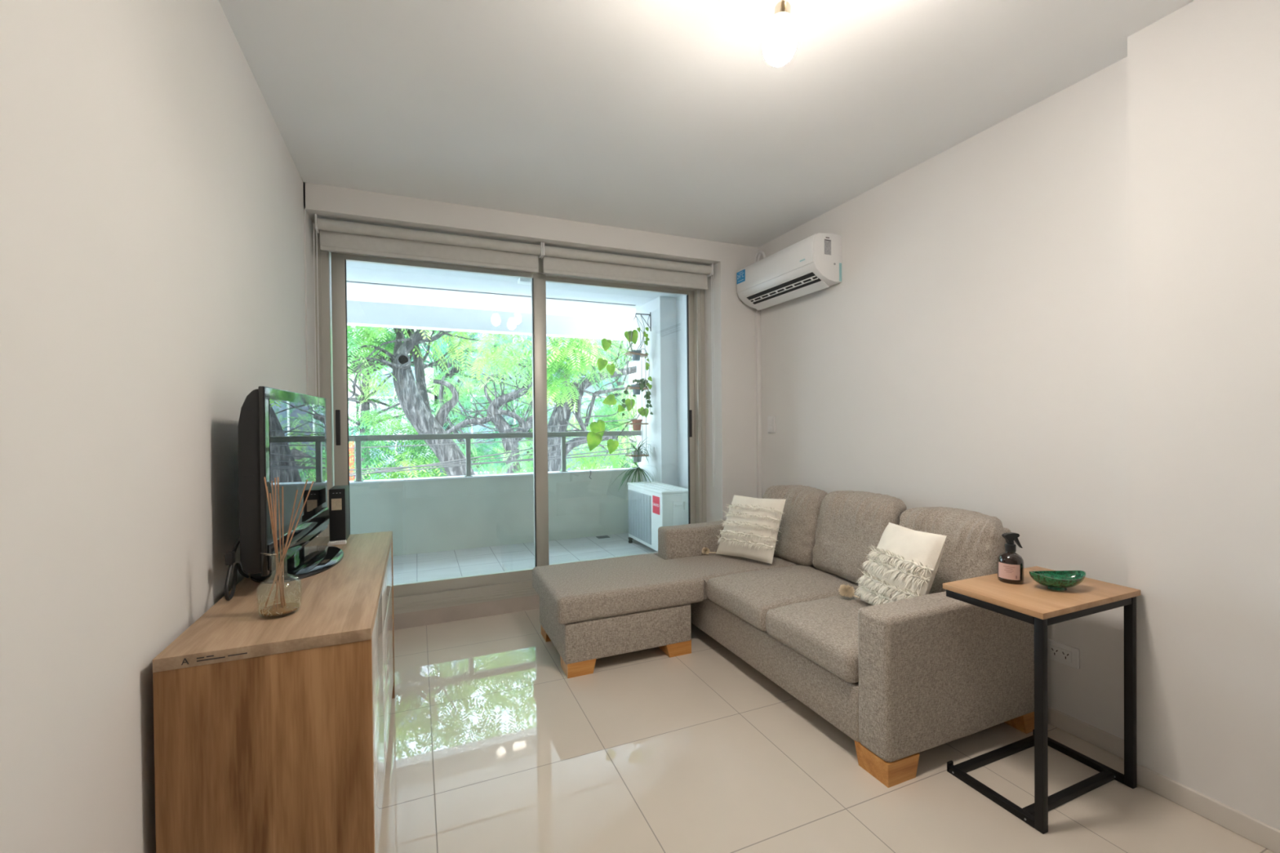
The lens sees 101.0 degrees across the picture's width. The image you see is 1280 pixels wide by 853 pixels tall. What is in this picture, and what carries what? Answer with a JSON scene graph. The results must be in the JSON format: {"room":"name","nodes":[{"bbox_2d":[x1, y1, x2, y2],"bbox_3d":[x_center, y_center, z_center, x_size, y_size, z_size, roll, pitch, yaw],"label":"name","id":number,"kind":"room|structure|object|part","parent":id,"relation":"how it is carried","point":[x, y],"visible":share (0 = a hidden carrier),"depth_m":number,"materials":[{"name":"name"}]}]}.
{"room":"living room","nodes":[
{"label":"living room","id":0,"kind":"room"},
{"bbox_2d":[0,0,306,852],"bbox_3d":[-0.751,0.021,0.235,0.120,2.670,6.420,-1,1,-23],"label":"wall","id":1,"kind":"structure","parent":0,"point":[152,237],"depth_m":1.03,"materials":[{"name":"paint"}]},
{"bbox_2d":[349,470,643,555],"bbox_3d":[-2.474,1.013,4.598,5.410,1.045,0.150,-1,1,-23],"label":"wall","id":2,"kind":"structure","parent":0,"point":[431,516],"depth_m":4.94,"materials":[{"name":"paint"}]},
{"bbox_2d":[349,467,643,484],"bbox_3d":[-2.480,0.486,4.596,5.410,0.014,0.166,-1,1,-23],"label":"cap","id":3,"kind":"object","parent":2,"relation":"on","point":[378,481],"visible":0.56,"depth_m":4.95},
{"bbox_2d":[348,431,640,481],"bbox_3d":[-2.459,0.278,4.593,5.350,0.401,0.065,-1,1,-23],"label":"balcony railing","id":4,"kind":"object","parent":3,"relation":"on","point":[357,438],"visible":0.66,"depth_m":4.93,"materials":[{"name":"metal"}]},
{"bbox_3d":[-2.453,0.303,4.596,0.070,0.351,0.065,-1,1,-23],"label":"post","id":5,"kind":"part","parent":4,"relation":"part of","materials":[{"name":"metal"}]},
{"bbox_3d":[-1.612,0.292,4.952,0.070,0.351,0.065,-1,1,-23],"label":"post","id":6,"kind":"part","parent":4,"relation":"part of","materials":[{"name":"metal"}]},
{"bbox_3d":[-2.461,0.103,4.591,5.350,0.050,0.055,-1,1,-23],"label":"handrail","id":7,"kind":"part","parent":4,"relation":"part of","materials":[{"name":"metal"}]},
{"bbox_3d":[-0.770,0.280,5.309,0.070,0.351,0.065,-1,1,-23],"label":"post","id":8,"kind":"part","parent":4,"relation":"part of","materials":[{"name":"metal"}]},
{"bbox_2d":[346,261,680,340],"bbox_3d":[-1.447,-1.240,4.654,7.400,0.420,2.390,-1,1,-23],"label":"ceiling","id":9,"kind":"structure","parent":0,"point":[367,304],"depth_m":5.30,"materials":[{"name":"white paint"}]},
{"bbox_2d":[346,280,635,306],"bbox_3d":[-2.411,-1.240,4.531,5.130,0.008,0.025,-1,1,-23],"label":"groove","id":10,"kind":"object","parent":9,"relation":"attached to","point":[347,281],"visible":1,"depth_m":4.89,"materials":[{"name":"grey"}]},
{"bbox_2d":[517,277,531,284],"bbox_3d":[-0.963,-1.236,4.485,0.140,0.035,0.100,-1,1,-23],"label":"recessed light","id":11,"kind":"object","parent":9,"relation":"in","point":[521,280],"visible":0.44,"depth_m":4.45,"materials":[{"name":"white plastic"}]},
{"bbox_2d":[392,533,657,584],"bbox_3d":[-2.058,1.267,3.999,5.700,0.240,1.640,-1,1,-23],"label":"floor","id":12,"kind":"structure","parent":0,"point":[410,568],"depth_m":4.57,"materials":[{"name":"tile"}]},
{"bbox_2d":[595,535,609,538],"bbox_3d":[-0.375,1.117,5.326,0.120,0.004,0.090,-1,1,-23],"label":"floor drain","id":13,"kind":"object","parent":12,"relation":"on","point":[602,536],"visible":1,"depth_m":5.33,"materials":[{"name":"grey metal"}]},
{"bbox_2d":[626,480,688,551],"bbox_3d":[0.184,0.829,4.825,0.363,0.576,0.814,-1,1,-23],"label":"outdoor unit","id":14,"kind":"object","parent":12,"relation":"on","point":[652,505],"visible":0.7,"depth_m":4.62,"materials":[{"name":"paint"}]},
{"bbox_2d":[627,488,651,545],"bbox_3d":[-0.008,0.823,4.864,0.012,0.432,0.525,-1,1,-23],"label":"fan grille","id":15,"kind":"object","parent":14,"relation":"attached to","point":[639,501],"depth_m":4.84,"materials":[{"name":"white metal"}]},
{"bbox_3d":[0.165,0.555,4.830,0.298,0.028,0.788,-1,1,-23],"label":"lid","id":16,"kind":"part","parent":14,"relation":"part of","materials":[{"name":"white metal"}]},
{"bbox_2d":[302,182,758,537],"bbox_3d":[-0.525,-0.010,3.590,2.955,2.670,0.420,-1,1,-23],"label":"wall","id":17,"kind":"structure","parent":0,"point":[731,325],"depth_m":3.70,"materials":[{"name":"paint"}]},
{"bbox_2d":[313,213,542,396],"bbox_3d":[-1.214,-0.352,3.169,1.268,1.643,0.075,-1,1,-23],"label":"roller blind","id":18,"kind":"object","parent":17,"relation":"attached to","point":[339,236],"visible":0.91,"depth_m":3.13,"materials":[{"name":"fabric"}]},
{"bbox_3d":[-1.786,-0.323,2.918,0.018,1.600,0.004,-1,1,-23],"label":"pull chain","id":19,"kind":"part","parent":18,"relation":"part of","materials":[{"name":"white"}]},
{"bbox_3d":[-1.225,-1.008,3.191,1.226,0.025,0.014,-1,1,-23],"label":"rail","id":20,"kind":"part","parent":18,"relation":"part of","materials":[{"name":"fabric"}]},
{"bbox_2d":[393,595,539,630],"bbox_3d":[-0.705,1.229,3.644,2.599,0.195,0.190,-1,1,-23],"label":"threshold","id":21,"kind":"object","parent":17,"relation":"attached to","point":[427,617],"visible":0.07,"depth_m":3.37,"materials":[{"name":"stone"}]},
{"bbox_2d":[314,223,706,614],"bbox_3d":[-0.706,-0.026,3.604,2.579,2.315,0.133,-1,1,-23],"label":"door","id":22,"kind":"structure","parent":17,"relation":"in","point":[412,597],"depth_m":3.46,"materials":[{"name":"beige metal"}]},
{"bbox_3d":[-1.778,0.006,3.105,0.024,0.210,0.008,-1,1,-23],"label":"pull handle","id":23,"kind":"part","parent":22,"relation":"part of","materials":[{"name":"grey metal"}]},
{"bbox_3d":[-1.222,-0.006,3.362,1.272,2.120,0.035,-1,1,-23],"label":"sash","id":24,"kind":"part","parent":22,"relation":"part of","materials":[{"name":"clear glass"}]},
{"bbox_3d":[-0.146,-0.021,3.867,1.274,2.120,0.035,-1,1,-23],"label":"sash","id":25,"kind":"part","parent":22,"relation":"part of","materials":[{"name":"clear glass"}]},
{"bbox_3d":[0.391,-0.024,4.074,0.024,0.210,0.008,-1,1,-23],"label":"pull handle","id":26,"kind":"part","parent":22,"relation":"part of","materials":[{"name":"grey metal"}]},
{"bbox_2d":[540,242,715,486],"bbox_3d":[-0.040,-0.368,3.666,1.275,1.643,0.075,-1,1,-23],"label":"roller blind","id":27,"kind":"object","parent":17,"relation":"attached to","point":[556,260],"visible":0.97,"depth_m":3.65,"materials":[{"name":"fabric"}]},
{"bbox_3d":[-0.065,-1.024,3.683,1.230,0.025,0.014,-1,1,-23],"label":"rail","id":28,"kind":"part","parent":27,"relation":"part of","materials":[{"name":"fabric"}]},
{"bbox_3d":[0.541,-0.355,3.905,0.018,1.600,0.004,-1,1,-23],"label":"pull chain","id":29,"kind":"part","parent":27,"relation":"part of","materials":[{"name":"white"}]},
{"bbox_2d":[635,294,688,488],"bbox_3d":[0.501,-0.011,5.062,0.475,2.625,1.610,-1,1,-23],"label":"wall","id":30,"kind":"structure","parent":0,"point":[666,348],"depth_m":5.19,"materials":[{"name":"white paint"}]},
{"bbox_2d":[624,311,651,457],"bbox_3d":[-0.004,-0.428,5.297,0.268,1.453,0.140,-1,1,-23],"label":"plant shelf","id":31,"kind":"object","parent":30,"relation":"attached to","point":[630,353],"visible":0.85,"depth_m":5.26,"materials":[{"name":"grey metal"}]},
{"bbox_2d":[586,394,648,454],"bbox_3d":[-0.220,-0.023,5.207,0.650,0.594,0.115,-1,1,-23],"label":"potted plant","id":32,"kind":"object","parent":31,"relation":"on","point":[594,437],"visible":0.99,"depth_m":5.15,"materials":[{"name":"green plant"}]},
{"bbox_3d":[-0.193,-0.067,5.197,0.526,0.421,0.045,-1,1,-23],"label":"stem","id":33,"kind":"part","parent":32,"relation":"part of","materials":[{"name":"green plant"}]},
{"bbox_3d":[-0.031,-0.016,5.287,0.115,0.110,0.115,-1,1,-23],"label":"pot","id":34,"kind":"part","parent":32,"relation":"part of","materials":[{"name":"ceramic"}]},
{"bbox_2d":[597,315,652,389],"bbox_3d":[-0.155,-0.740,5.232,0.577,0.748,0.106,-1,1,-23],"label":"potted plant","id":35,"kind":"object","parent":31,"relation":"on","point":[606,344],"visible":0.95,"depth_m":5.23,"materials":[{"name":"green plant"}]},
{"bbox_3d":[-0.038,-0.710,5.281,0.106,0.100,0.106,-1,1,-23],"label":"pot","id":36,"kind":"part","parent":35,"relation":"part of","materials":[{"name":"grey ceramic"}]},
{"bbox_2d":[611,436,657,488],"bbox_3d":[-0.107,0.417,5.258,0.468,0.613,0.568,-1,1,-23],"label":"potted plant","id":37,"kind":"object","parent":31,"relation":"on","point":[638,451],"visible":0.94,"depth_m":5.23,"materials":[{"name":"green plant"}]},
{"bbox_3d":[-0.028,0.301,5.290,0.115,0.110,0.115,-1,1,-23],"label":"pot","id":38,"kind":"part","parent":37,"relation":"part of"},
{"bbox_2d":[621,377,653,416],"bbox_3d":[-0.036,-0.294,5.288,0.334,0.381,0.191,-1,1,-23],"label":"potted plant","id":39,"kind":"object","parent":31,"relation":"on","point":[641,384],"visible":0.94,"depth_m":5.27,"materials":[{"name":"green plant"}]},
{"bbox_3d":[-0.035,-0.370,5.284,0.106,0.100,0.106,-1,1,-23],"label":"pot","id":40,"kind":"part","parent":39,"relation":"part of","materials":[{"name":"grey ceramic"}]},
{"bbox_2d":[218,0,1194,247],"bbox_3d":[0.632,-1.388,0.816,3.115,0.150,6.420,-1,1,-23],"label":"ceiling","id":41,"kind":"structure","parent":0,"point":[665,117],"depth_m":2.08,"materials":[{"name":"paint"}]},
{"bbox_2d":[720,0,848,66],"bbox_3d":[0.402,-1.183,1.469,0.364,0.268,0.207,-1,0,3],"label":"ceiling lamp","id":42,"kind":"object","parent":41,"relation":"attached to","point":[780,39],"visible":1,"depth_m":1.48,"materials":[{"name":"white glass"}]},
{"bbox_3d":[0.267,-1.156,1.424,0.100,0.137,0.100,-1,1,-23],"label":"bulb","id":43,"kind":"part","parent":42,"relation":"part of","materials":[{"name":"white glass"}]},
{"bbox_3d":[0.404,-1.117,1.523,0.100,0.137,0.100,-1,1,-23],"label":"bulb","id":44,"kind":"part","parent":42,"relation":"part of","materials":[{"name":"white glass"}]},
{"bbox_3d":[0.531,-1.203,1.429,0.100,0.136,0.100,-1,1,-23],"label":"bulb","id":45,"kind":"part","parent":42,"relation":"part of","materials":[{"name":"white glass"}]},
{"bbox_2d":[377,608,1275,852],"bbox_3d":[0.696,1.297,0.751,3.115,0.120,6.230,-1,1,-23],"label":"floor","id":46,"kind":"structure","parent":0,"point":[492,748],"depth_m":1.87,"materials":[{"name":"tile"}]},
{"bbox_2d":[152,531,395,852],"bbox_3d":[-1.078,0.866,1.770,0.411,0.760,1.256,-1,1,-23],"label":"tv stand","id":47,"kind":"object","parent":46,"relation":"on","point":[271,733],"visible":0.95,"depth_m":1.22,"materials":[{"name":"brown wood"}]},
{"bbox_2d":[224,537,248,600],"bbox_3d":[-1.190,0.401,1.575,0.034,0.171,0.278,-1,1,-26],"label":"power cable","id":48,"kind":"object","parent":47,"relation":"on","point":[229,557],"visible":0.94,"depth_m":1.48,"materials":[{"name":"black plastic"}]},
{"bbox_3d":[-0.839,0.882,1.205,0.411,0.732,0.025,-1,1,-23],"label":"panel","id":49,"kind":"part","parent":47,"relation":"part of","materials":[{"name":"brown wood"}]},
{"bbox_3d":[-1.082,0.500,1.767,0.411,0.028,1.255,-1,1,-23],"label":"panel","id":50,"kind":"part","parent":47,"relation":"part of","materials":[{"name":"brown wood"}]},
{"bbox_2d":[258,476,313,616],"bbox_3d":[-0.930,0.308,1.368,0.117,0.357,0.098,0,1,21],"label":"reed diffuser","id":51,"kind":"object","parent":47,"relation":"on","point":[282,608],"visible":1,"depth_m":1.37,"materials":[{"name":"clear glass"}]},
{"bbox_2d":[237,386,343,583],"bbox_3d":[-1.208,0.184,1.868,0.260,0.604,0.750,-1,1,-19],"label":"television","id":52,"kind":"object","parent":47,"relation":"on","point":[282,434],"visible":0.92,"depth_m":1.67,"materials":[{"name":"black plastic"}]},
{"bbox_2d":[327,539,346,545],"bbox_3d":[-1.242,0.477,2.163,0.066,0.014,0.029,-1,1,-23],"label":"clip","id":53,"kind":"object","parent":47,"relation":"on","point":[340,542],"visible":0.99,"depth_m":2.15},
{"bbox_2d":[328,484,349,541],"bbox_3d":[-1.281,0.371,2.249,0.059,0.225,0.142,-1,1,-23],"label":"box","id":54,"kind":"object","parent":47,"relation":"on","point":[339,495],"visible":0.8,"depth_m":2.19,"materials":[{"name":"black cardboard"}]},
{"bbox_3d":[-0.748,0.829,1.487,0.021,0.621,0.417,-1,1,-23],"label":"door","id":55,"kind":"part","parent":47,"relation":"part of","materials":[{"name":"white"}]},
{"bbox_3d":[-0.985,0.596,2.038,0.021,0.158,0.775,-1,1,-23],"label":"drawer","id":56,"kind":"part","parent":47,"relation":"part of","materials":[{"name":"white wood"}]},
{"bbox_3d":[-0.983,0.776,2.040,0.021,0.190,0.775,-1,1,-23],"label":"drawer","id":57,"kind":"part","parent":47,"relation":"part of","materials":[{"name":"white"}]},
{"bbox_3d":[-0.981,1.007,2.042,0.021,0.261,0.775,-1,1,-23],"label":"drawer","id":58,"kind":"part","parent":47,"relation":"part of","materials":[{"name":"white"}]},
{"bbox_3d":[-1.318,0.877,2.336,0.411,0.732,0.025,-1,1,-23],"label":"panel","id":59,"kind":"part","parent":47,"relation":"part of","materials":[{"name":"white wood"}]},
{"bbox_2d":[532,484,1034,787],"bbox_3d":[0.504,0.795,2.632,1.727,0.856,1.823,-1,1,-23],"label":"sofa","id":60,"kind":"object","parent":46,"relation":"on","point":[903,679],"visible":0.81,"depth_m":2.33,"materials":[{"name":"fabric"}]},
{"bbox_2d":[532,553,799,624],"bbox_3d":[0.173,0.889,3.129,1.502,0.134,0.651,-1,1,-23],"label":"cushion","id":61,"kind":"object","parent":60,"relation":"on","point":[591,592],"depth_m":2.84,"materials":[{"name":"fabric"}]},
{"bbox_3d":[0.558,0.892,3.529,0.910,0.506,0.145,-1,1,-23],"label":"armrest","id":62,"kind":"part","parent":60,"relation":"part of","materials":[{"name":"fabric"}]},
{"bbox_2d":[702,494,786,564],"bbox_3d":[0.642,0.618,3.232,0.536,0.384,0.203,0,1,44],"label":"throw pillow","id":63,"kind":"object","parent":60,"relation":"on","point":[750,531],"visible":1,"depth_m":3.15,"materials":[{"name":"beige fabric"}]},
{"bbox_2d":[706,564,861,631],"bbox_3d":[0.769,0.871,2.771,0.683,0.145,0.520,-1,1,-23],"label":"seat cushion","id":64,"kind":"object","parent":60,"relation":"on","point":[747,597],"depth_m":2.67,"materials":[{"name":"fabric"}]},
{"bbox_2d":[762,484,827,566],"bbox_3d":[0.963,0.600,3.312,0.280,0.444,0.524,-1,1,-23],"label":"cushion","id":65,"kind":"object","parent":60,"relation":"on","point":[796,539],"depth_m":3.14,"materials":[{"name":"fabric"}]},
{"bbox_2d":[765,592,872,683],"bbox_3d":[0.975,0.872,2.286,0.683,0.146,0.525,-1,1,-23],"label":"seat cushion","id":66,"kind":"object","parent":60,"relation":"on","point":[822,632],"depth_m":2.18,"materials":[{"name":"fabric"}]},
{"bbox_2d":[812,490,906,584],"bbox_3d":[1.169,0.584,2.819,0.280,0.451,0.508,-1,1,-23],"label":"cushion","id":67,"kind":"object","parent":60,"relation":"on","point":[848,522],"depth_m":2.76,"materials":[{"name":"fabric"}]},
{"bbox_2d":[838,522,946,605],"bbox_3d":[1.079,0.613,2.276,0.222,0.366,0.480,-1,0,-13],"label":"throw pillow","id":68,"kind":"object","parent":60,"relation":"on","point":[904,562],"visible":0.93,"depth_m":2.19,"materials":[{"name":"beige fabric"}]},
{"bbox_3d":[1.279,0.778,2.940,0.060,0.688,1.505,-1,1,-23],"label":"frame","id":69,"kind":"part","parent":60,"relation":"part of","materials":[{"name":"fabric"}]},
{"bbox_3d":[1.215,0.898,2.021,0.878,0.505,0.141,-1,1,-23],"label":"armrest","id":70,"kind":"part","parent":60,"relation":"part of","materials":[{"name":"fabric"}]},
{"bbox_2d":[898,506,1005,594],"bbox_3d":[1.367,0.593,2.351,0.274,0.437,0.473,-1,1,-23],"label":"cushion","id":71,"kind":"object","parent":60,"relation":"on","point":[974,542],"depth_m":2.22,"materials":[{"name":"fabric"}]},
{"bbox_2d":[942,566,1140,834],"bbox_3d":[1.385,0.887,1.828,0.530,0.667,0.327,-1,1,-23],"label":"side table","id":72,"kind":"object","parent":46,"relation":"on","point":[1030,602],"visible":0.95,"depth_m":1.75,"materials":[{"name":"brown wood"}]},
{"bbox_3d":[1.149,0.588,1.737,0.024,0.025,0.288,-1,1,-23],"label":"rail","id":73,"kind":"part","parent":72,"relation":"part of","materials":[{"name":"black metal"}]},
{"bbox_3d":[1.155,1.207,1.742,0.024,0.034,0.288,-1,1,-23],"label":"floor rail","id":74,"kind":"part","parent":72,"relation":"part of","materials":[{"name":"black metal"}]},
{"bbox_3d":[1.330,1.209,1.949,0.460,0.022,0.024,-1,1,-23],"label":"cross rail","id":75,"kind":"part","parent":72,"relation":"part of","materials":[{"name":"black metal"}]},
{"bbox_2d":[997,532,1023,584],"bbox_3d":[1.323,0.467,1.884,0.079,0.174,0.078,-1,1,-23],"label":"spray bottle","id":76,"kind":"object","parent":72,"relation":"on","point":[1010,563],"visible":1,"depth_m":1.86,"materials":[{"name":"black glass"}]},
{"bbox_2d":[1003,565,1017,578],"bbox_3d":[1.302,0.514,1.854,0.039,0.040,0.005,0,1,37],"label":"label","id":77,"kind":"object","parent":76,"relation":"attached to","point":[1009,571],"depth_m":1.85,"materials":[{"name":"pink paper"}]},
{"bbox_3d":[1.213,0.900,1.595,0.024,0.648,0.025,-1,1,-23],"label":"leg","id":78,"kind":"part","parent":72,"relation":"part of","materials":[{"name":"black metal"}]},
{"bbox_2d":[1029,570,1085,591],"bbox_3d":[1.423,0.524,1.798,0.174,0.059,0.117,-1,1,-23],"label":"bowl","id":79,"kind":"object","parent":72,"relation":"on","point":[1060,580],"visible":1,"depth_m":1.78,"materials":[{"name":"green ceramic"}]},
{"bbox_3d":[1.419,1.210,1.739,0.460,0.022,0.024,-1,1,-23],"label":"cross rail","id":80,"kind":"part","parent":72,"relation":"part of","materials":[{"name":"black metal"}]},
{"bbox_3d":[1.601,1.201,1.931,0.024,0.034,0.288,-1,1,-23],"label":"floor rail","id":81,"kind":"part","parent":72,"relation":"part of","materials":[{"name":"black metal"}]},
{"bbox_3d":[1.432,0.586,1.687,0.460,0.025,0.022,-1,1,-23],"label":"cross rail","id":82,"kind":"part","parent":72,"relation":"part of","materials":[{"name":"black metal"}]},
{"bbox_3d":[1.659,0.894,1.784,0.024,0.648,0.025,-1,1,-23],"label":"leg","id":83,"kind":"part","parent":72,"relation":"part of","materials":[{"name":"black metal"}]},
{"bbox_2d":[758,0,1279,830],"bbox_3d":[1.988,-0.017,1.397,0.240,2.670,6.420,-1,1,-23],"label":"wall","id":84,"kind":"structure","parent":0,"point":[1060,324],"depth_m":1.96,"materials":[{"name":"paint"}]},
{"bbox_2d":[755,310,762,498],"bbox_3d":[0.892,0.137,3.947,0.030,2.009,0.030,-1,1,-23],"label":"pipe cover","id":85,"kind":"object","parent":84,"relation":"attached to","point":[757,313],"visible":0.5,"depth_m":3.93,"materials":[{"name":"paint"}]},
{"bbox_2d":[767,416,775,432],"bbox_3d":[0.951,-0.015,3.822,0.017,0.120,0.080,-1,1,-23],"label":"light switch","id":86,"kind":"object","parent":84,"relation":"attached to","point":[771,420],"visible":1,"depth_m":3.81,"materials":[{"name":"white plastic"}]},
{"bbox_2d":[736,232,841,310],"bbox_3d":[0.952,-1.064,3.519,0.223,0.441,0.839,-1,1,-23],"label":"air conditioner","id":87,"kind":"object","parent":84,"relation":"attached to","point":[813,264],"visible":1,"depth_m":3.32,"materials":[{"name":"white plastic"}]},
{"bbox_3d":[0.870,-1.055,3.472,0.030,0.170,0.800,-1,1,-23],"label":"panel","id":88,"kind":"part","parent":87,"relation":"part of","materials":[{"name":"white plastic"}]},
{"bbox_2d":[746,272,821,304],"bbox_3d":[0.927,-0.901,3.474,0.069,0.046,0.679,-1,1,-23],"label":"outlet","id":89,"kind":"object","parent":87,"relation":"attached to","point":[798,282],"depth_m":3.43,"materials":[{"name":"black plastic"}]},
{"bbox_2d":[1048,639,1079,669],"bbox_3d":[1.691,0.909,2.108,0.016,0.080,0.110,-1,1,-23],"label":"wall socket","id":90,"kind":"object","parent":84,"relation":"attached to","point":[1068,655],"visible":1,"depth_m":2.10,"materials":[{"name":"white plastic"}]},
{"bbox_2d":[1047,706,1279,852],"bbox_3d":[2.003,1.187,1.235,0.136,0.066,5.900,-1,1,-23],"label":"baseboard","id":91,"kind":"structure","parent":84,"relation":"attached to","point":[1266,836],"depth_m":1.69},
{"label":"outside","id":92,"kind":"structure","parent":0,"visible":0},
{"bbox_2d":[349,435,605,448],"bbox_3d":[-1.011,-0.265,7.500,22.001,1.005,0.014,-1,1,-23],"label":"overhead cable","id":93,"kind":"object","parent":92,"point":[602,436],"visible":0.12,"depth_m":6.89,"materials":[{"name":"black plastic"}]},
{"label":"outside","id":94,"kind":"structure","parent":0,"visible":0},
{"bbox_2d":[349,452,632,471],"bbox_3d":[-1.054,0.037,7.613,22.002,0.953,0.020,-1,1,-23],"label":"overhead cable","id":95,"kind":"object","parent":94,"point":[630,452],"visible":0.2,"depth_m":7.13,"materials":[{"name":"black plastic"}]},
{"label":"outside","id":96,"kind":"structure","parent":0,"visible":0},
{"bbox_2d":[349,440,637,473],"bbox_3d":[-1.103,-0.191,7.721,22.001,1.915,0.014,-1,1,-23],"label":"overhead cable","id":97,"kind":"object","parent":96,"point":[635,441],"visible":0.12,"depth_m":7.29,"materials":[{"name":"black plastic"}]},
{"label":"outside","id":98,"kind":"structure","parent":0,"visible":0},
{"bbox_2d":[349,435,611,476],"bbox_3d":[-1.151,-0.286,7.831,22.002,2.963,0.020,-1,1,-23],"label":"overhead cable","id":99,"kind":"object","parent":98,"point":[606,436],"visible":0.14,"depth_m":7.34,"materials":[{"name":"black plastic"}]},
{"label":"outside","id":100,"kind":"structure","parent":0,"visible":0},
{"bbox_2d":[461,418,636,433],"bbox_3d":[-1.200,-0.535,7.939,22.001,1.624,0.014,-1,1,-23],"label":"overhead cable","id":101,"kind":"object","parent":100,"point":[628,419],"visible":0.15,"depth_m":7.76,"materials":[{"name":"black plastic"}]},
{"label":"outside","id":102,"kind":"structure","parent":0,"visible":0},
{"bbox_2d":[349,447,637,475],"bbox_3d":[-1.242,-0.057,8.054,22.002,1.504,0.020,-1,1,-23],"label":"overhead cable","id":103,"kind":"object","parent":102,"point":[635,447],"visible":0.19,"depth_m":7.52,"materials":[{"name":"black plastic"}]},
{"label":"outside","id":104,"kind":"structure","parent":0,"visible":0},
{"bbox_3d":[-3.649,4.545,34.371,100.000,0.300,53.900,-1,1,-23],"label":"street","id":105,"kind":"object","parent":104,"visible":0},
{"bbox_2d":[347,325,435,480],"bbox_3d":[-13.345,-1.947,20.011,10.100,13.120,7.320,-1,1,-23],"label":"house","id":106,"kind":"structure","parent":105,"relation":"on","point":[382,406],"depth_m":18.18,"materials":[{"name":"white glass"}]},
{"bbox_3d":[-8.509,-1.756,18.315,1.728,1.510,0.040,-1,1,-23],"label":"pane","id":107,"kind":"part","parent":106,"relation":"part of","materials":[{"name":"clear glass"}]},
{"bbox_3d":[-8.479,1.244,18.340,1.728,1.510,0.040,-1,1,-23],"label":"pane","id":108,"kind":"part","parent":106,"relation":"part of","materials":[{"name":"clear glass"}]},
{"bbox_2d":[346,324,532,480],"bbox_3d":[-3.300,0.818,7.846,5.478,7.803,3.374,-1,0,-6],"label":"street tree","id":109,"kind":"object","parent":105,"relation":"on","point":[413,398],"visible":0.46,"depth_m":7.70,"materials":[{"name":"green plant"}]},
{"bbox_2d":[433,330,619,476],"bbox_3d":[-5.636,-1.729,24.703,7.450,12.450,7.300,-1,1,-23],"label":"tree","id":110,"kind":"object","parent":105,"relation":"on","point":[584,406],"visible":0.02,"depth_m":21.21,"materials":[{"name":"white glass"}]},
{"bbox_3d":[-6.590,-3.444,20.534,1.698,1.510,0.040,-1,1,-23],"label":"pane","id":111,"kind":"part","parent":110,"relation":"part of","materials":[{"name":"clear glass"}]},
{"bbox_3d":[-6.559,-0.444,20.559,1.698,1.510,0.040,-1,1,-23],"label":"pane","id":112,"kind":"part","parent":110,"relation":"part of","materials":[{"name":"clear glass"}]},
{"bbox_3d":[-4.303,-3.475,21.503,1.698,1.510,0.040,-1,1,-23],"label":"pane","id":113,"kind":"part","parent":110,"relation":"part of","materials":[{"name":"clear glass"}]},
{"bbox_3d":[-4.273,-0.475,21.528,1.698,1.510,0.040,-1,1,-23],"label":"pane","id":114,"kind":"part","parent":110,"relation":"part of","materials":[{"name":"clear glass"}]},
{"bbox_3d":[-2.017,-3.506,22.472,1.698,1.510,0.040,-1,1,-23],"label":"pane","id":115,"kind":"part","parent":110,"relation":"part of","materials":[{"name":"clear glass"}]},
{"bbox_3d":[-1.987,-0.506,22.498,1.698,1.510,0.040,-1,1,-23],"label":"pane","id":116,"kind":"part","parent":110,"relation":"part of","materials":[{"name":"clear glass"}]},
{"bbox_2d":[421,330,637,474],"bbox_3d":[-2.082,-0.249,13.762,8.790,9.706,3.534,-1,1,-19],"label":"street tree","id":117,"kind":"object","parent":105,"relation":"on","point":[493,413],"visible":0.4,"depth_m":13.25,"materials":[{"name":"green plant"}]},
{"bbox_2d":[505,336,637,473],"bbox_3d":[0.085,0.283,10.523,6.704,8.753,3.860,-1,1,-36],"label":"street tree","id":118,"kind":"object","parent":105,"relation":"on","point":[572,392],"visible":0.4,"depth_m":9.44,"materials":[{"name":"green plant"}]},
{"bbox_2d":[619,340,637,468],"bbox_3d":[3.100,-2.441,27.645,10.650,13.650,7.300,-1,1,-23],"label":"house","id":119,"kind":"structure","parent":105,"relation":"on","point":[633,376],"depth_m":22.50,"materials":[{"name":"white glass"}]},
{"bbox_3d":[2.127,4.383,20.744,100.000,0.140,3.500,-1,1,-23],"label":"sidewalk","id":120,"kind":"object","parent":105,"relation":"on","visible":0},
{"bbox_2d":[347,326,436,479],"bbox_3d":[-8.697,0.575,16.069,4.854,8.065,4.312,-1,0,5],"label":"tree","id":121,"kind":"object","parent":120,"relation":"on","point":[364,400],"visible":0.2,"depth_m":15.93,"materials":[{"name":"green plant"}]},
{"bbox_2d":[379,329,515,476],"bbox_3d":[-5.745,0.352,16.581,4.282,8.442,3.708,-1,1,-44],"label":"tree","id":122,"kind":"object","parent":120,"relation":"on","point":[436,367],"visible":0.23,"depth_m":16.32,"materials":[{"name":"green plant"}]},
{"bbox_2d":[461,333,588,475],"bbox_3d":[-3.842,0.327,17.940,4.205,8.432,4.210,-1,0,5],"label":"tree","id":123,"kind":"object","parent":120,"relation":"on","point":[522,415],"visible":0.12,"depth_m":17.77,"materials":[{"name":"green plant"}]},
{"bbox_2d":[565,338,636,468],"bbox_3d":[0.706,0.115,20.556,8.544,8.720,3.404,-1,1,-20],"label":"tree","id":124,"kind":"object","parent":120,"relation":"on","point":[620,384],"visible":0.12,"depth_m":19.84,"materials":[{"name":"green plant"}]}
]}

